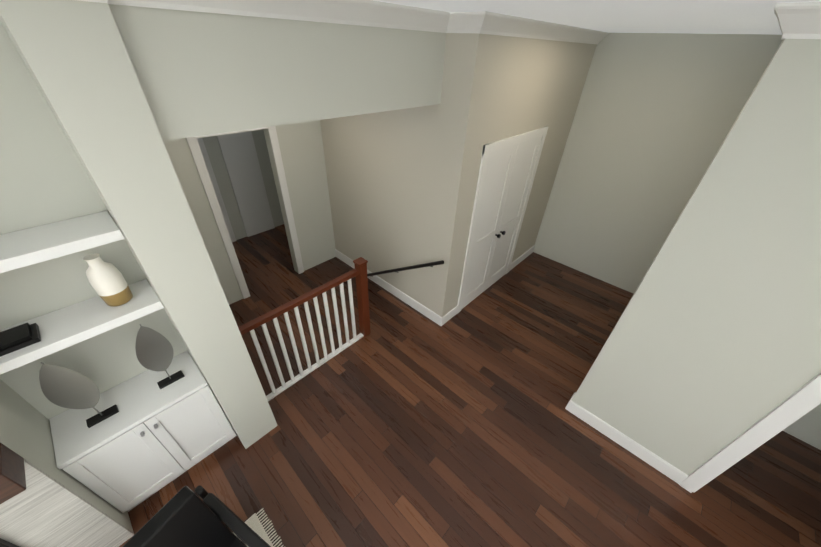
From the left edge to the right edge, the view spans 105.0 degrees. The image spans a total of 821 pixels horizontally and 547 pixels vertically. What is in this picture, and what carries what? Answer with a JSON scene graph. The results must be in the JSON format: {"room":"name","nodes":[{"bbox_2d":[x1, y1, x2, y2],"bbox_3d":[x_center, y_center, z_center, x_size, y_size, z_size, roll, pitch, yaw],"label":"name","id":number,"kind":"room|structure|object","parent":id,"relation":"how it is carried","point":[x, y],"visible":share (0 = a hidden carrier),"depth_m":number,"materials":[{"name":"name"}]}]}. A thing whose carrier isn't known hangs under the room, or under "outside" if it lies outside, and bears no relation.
{"room":"living room","nodes":[
{"label":"living room","id":0,"kind":"room"},
{"bbox_2d":[0,0,277,531],"bbox_3d":[-2.693,0.787,1.011,0.650,3.050,3.790,30,44,33],"label":"wall","id":1,"kind":"structure","parent":0,"point":[80,135],"depth_m":1.57,"materials":[{"name":"grey paint"}]},
{"bbox_2d":[0,211,124,272],"bbox_3d":[-1.857,-0.107,1.463,0.306,0.055,0.782,30,44,33],"label":"shelf","id":2,"kind":"object","parent":1,"relation":"attached to","point":[29,246],"visible":1,"depth_m":1.52,"materials":[{"name":"white paint"}]},
{"bbox_2d":[0,459,133,546],"bbox_3d":[-2.459,1.683,1.411,0.020,1.150,1.555,30,44,33],"label":"stone wall","id":3,"kind":"structure","parent":1,"relation":"attached to","point":[43,509],"depth_m":1.75,"materials":[{"name":"tile"}]},
{"bbox_2d":[0,538,19,546],"bbox_3d":[-2.436,1.698,1.395,0.040,0.625,1.005,30,44,33],"label":"firebox insert","id":4,"kind":"object","parent":3,"relation":"attached to","point":[4,543],"depth_m":1.63,"materials":[{"name":"black"}]},
{"bbox_2d":[0,443,25,503],"bbox_3d":[-2.356,1.199,0.968,0.193,0.160,1.575,30,44,33],"label":"beam","id":5,"kind":"structure","parent":3,"relation":"attached to","point":[12,477],"depth_m":1.41,"materials":[{"name":"brown wood"}]},
{"bbox_2d":[0,279,163,374],"bbox_3d":[-1.875,0.281,1.745,0.306,0.055,0.782,30,44,33],"label":"shelf","id":6,"kind":"object","parent":1,"relation":"attached to","point":[65,327],"visible":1,"depth_m":1.73,"materials":[{"name":"white paint"}]},
{"bbox_2d":[0,323,40,356],"bbox_3d":[-2.008,0.335,1.576,0.150,0.046,0.200,30,44,33],"label":"tray","id":7,"kind":"object","parent":6,"relation":"on","point":[16,338],"visible":1,"depth_m":1.57,"materials":[{"name":"black wood"}]},
{"bbox_2d":[83,253,132,305],"bbox_3d":[-1.715,0.036,1.780,0.138,0.310,0.140,30,44,33],"label":"vase","id":8,"kind":"object","parent":6,"relation":"on","point":[108,283],"visible":1,"depth_m":1.75,"materials":[{"name":"white ceramic"}]},
{"bbox_2d":[203,129,283,239],"bbox_3d":[-3.496,-1.549,4.174,0.120,3.050,8.400,30,44,33],"label":"wall","id":9,"kind":"structure","parent":0,"point":[211,143],"depth_m":5.16,"materials":[{"name":"grey paint"}]},
{"bbox_2d":[163,120,335,304],"bbox_3d":[-1.923,-0.876,3.856,0.120,2.450,2.070,30,44,33],"label":"wall","id":10,"kind":"structure","parent":0,"point":[302,152],"depth_m":3.98,"materials":[{"name":"grey paint"}]},
{"bbox_2d":[186,126,303,298],"bbox_3d":[-1.894,-0.699,3.901,0.023,2.115,0.910,30,44,33],"label":"trim","id":11,"kind":"structure","parent":10,"relation":"attached to","point":[239,152],"depth_m":3.62,"materials":[{"name":"white wood"}]},
{"bbox_2d":[108,4,445,140],"bbox_3d":[-0.509,-1.304,1.939,0.160,0.600,2.090,30,44,33],"label":"wall","id":12,"kind":"structure","parent":0,"point":[201,73],"depth_m":1.65,"materials":[{"name":"grey paint"}]},
{"bbox_2d":[320,33,596,316],"bbox_3d":[-0.064,-1.905,4.877,3.800,3.050,2.550,30,44,33],"label":"wall block","id":13,"kind":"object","parent":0,"point":[402,185],"visible":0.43,"depth_m":3.39,"materials":[{"name":"beige paint"}]},
{"bbox_2d":[335,249,443,325],"bbox_3d":[-0.412,0.136,4.524,2.214,0.140,0.014,30,44,33],"label":"baseboard","id":14,"kind":"structure","parent":13,"relation":"attached to","point":[393,290],"depth_m":4.31,"materials":[{"name":"white wood"}]},
{"bbox_2d":[367,260,443,276],"bbox_3d":[-0.185,-0.049,4.086,1.482,1.003,0.082,30,44,33],"label":"stair handrail","id":15,"kind":"object","parent":13,"relation":"attached to","point":[431,264],"visible":0.81,"depth_m":3.83,"materials":[{"name":"black metal"}]},
{"bbox_2d":[461,136,541,308],"bbox_3d":[1.136,-0.564,3.960,0.074,2.024,1.192,30,44,33],"label":"double closet door","id":16,"kind":"structure","parent":13,"relation":"attached to","point":[508,175],"depth_m":3.84,"materials":[{"name":"white paint"}]},
{"bbox_2d":[457,126,547,313],"bbox_3d":[1.118,-0.606,3.951,0.023,2.125,1.370,30,44,33],"label":"trim","id":17,"kind":"structure","parent":13,"relation":"attached to","point":[505,143],"depth_m":3.49,"materials":[{"name":"white wood"}]},
{"bbox_2d":[509,245,534,270],"bbox_3d":[1.845,-0.260,5.210,0.014,0.140,0.865,30,44,33],"label":"baseboard","id":18,"kind":"structure","parent":13,"relation":"attached to","point":[528,252],"depth_m":5.19,"materials":[{"name":"white wood"}]},
{"bbox_2d":[465,11,608,43],"bbox_3d":[1.364,-2.249,2.943,0.110,0.115,2.640,30,44,33],"label":"crown molding","id":19,"kind":"structure","parent":13,"relation":"attached to","point":[481,22],"depth_m":2.54,"materials":[{"name":"white wood"}]},
{"bbox_2d":[119,224,820,546],"bbox_3d":[1.853,2.998,0.951,15.000,0.120,8.640,30,44,33],"label":"floor","id":20,"kind":"structure","parent":0,"point":[402,424],"depth_m":2.77,"materials":[{"name":"brown wood"}]},
{"bbox_2d":[49,351,236,512],"bbox_3d":[-1.874,1.197,2.362,0.421,0.860,0.782,30,44,33],"label":"base cabinet","id":21,"kind":"object","parent":20,"relation":"on","point":[149,439],"visible":1,"depth_m":2.15,"materials":[{"name":"white paint"}]},
{"bbox_2d":[39,362,118,427],"bbox_3d":[-1.958,0.692,1.841,0.060,0.560,0.186,30,44,33],"label":"leaf sculpture","id":22,"kind":"object","parent":21,"relation":"on","point":[65,387],"visible":1,"depth_m":1.81,"materials":[{"name":"grey metal"}]},
{"bbox_2d":[135,324,184,388],"bbox_3d":[-1.682,0.536,2.089,0.060,0.540,0.186,30,44,33],"label":"leaf sculpture","id":23,"kind":"object","parent":21,"relation":"on","point":[154,350],"visible":0.98,"depth_m":2.06,"materials":[{"name":"grey metal"}]},
{"bbox_2d":[233,508,283,546],"bbox_3d":[-1.191,2.925,0.752,2.630,0.008,3.020,30,44,33],"label":"rug","id":24,"kind":"object","parent":20,"relation":"on","point":[253,523],"visible":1,"depth_m":2.26,"materials":[{"name":"beige fabric"}]},
{"bbox_2d":[122,485,270,546],"bbox_3d":[-1.115,1.728,1.669,0.830,0.855,0.660,20,39,22],"label":"chair","id":25,"kind":"object","parent":24,"relation":"on","point":[185,516],"visible":1,"depth_m":1.71,"materials":[{"name":"black leather"}]},
{"bbox_2d":[238,257,369,400],"bbox_3d":[-0.961,0.556,3.130,0.110,1.060,1.370,30,44,33],"label":"balustrade railing","id":26,"kind":"object","parent":20,"relation":"on","point":[359,272],"visible":0.92,"depth_m":3.13,"materials":[{"name":"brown wood"}]},
{"bbox_2d":[443,306,457,324],"bbox_3d":[0.503,0.535,4.032,0.014,0.140,0.305,30,44,33],"label":"baseboard","id":27,"kind":"structure","parent":20,"relation":"on","point":[453,312],"depth_m":4.02,"materials":[{"name":"white wood"}]},
{"bbox_2d":[373,0,820,34],"bbox_3d":[1.958,0.679,-0.736,15.000,0.720,8.640,30,44,33],"label":"ceiling","id":28,"kind":"structure","parent":0,"point":[697,16],"depth_m":1.89,"materials":[{"name":"white paint"}]},
{"bbox_2d":[533,33,782,293],"bbox_3d":[4.821,-0.123,2.731,14.970,3.050,0.120,30,44,33],"label":"wall","id":29,"kind":"structure","parent":0,"point":[656,116],"depth_m":3.88,"materials":[{"name":"grey paint"}]},
{"bbox_2d":[572,39,820,474],"bbox_3d":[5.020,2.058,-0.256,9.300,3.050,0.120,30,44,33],"label":"wall","id":30,"kind":"structure","parent":0,"point":[711,348],"depth_m":1.87,"materials":[{"name":"grey paint"}]},
{"bbox_2d":[565,399,687,483],"bbox_3d":[1.878,1.478,2.821,0.949,0.140,0.014,30,44,33],"label":"baseboard","id":31,"kind":"structure","parent":30,"relation":"attached to","point":[667,469],"depth_m":2.78,"materials":[{"name":"white wood"}]},
{"bbox_2d":[679,373,820,492],"bbox_3d":[2.635,1.053,1.764,0.930,2.125,0.143,30,44,33],"label":"door frame","id":32,"kind":"structure","parent":30,"relation":"attached to","point":[798,404],"depth_m":2.06,"materials":[{"name":"white wood"}]},
{"bbox_2d":[774,2,820,39],"bbox_3d":[2.311,-0.666,0.825,2.060,0.115,0.100,30,44,33],"label":"crown molding","id":33,"kind":"structure","parent":30,"relation":"attached to","point":[799,20],"depth_m":1.32,"materials":[{"name":"white wood"}]},
{"bbox_2d":[782,404,820,449],"bbox_3d":[3.264,0.025,2.430,1.860,3.050,0.100,30,44,33],"label":"wall","id":34,"kind":"structure","parent":0,"point":[806,427],"depth_m":2.87,"materials":[{"name":"grey paint"}]}
]}

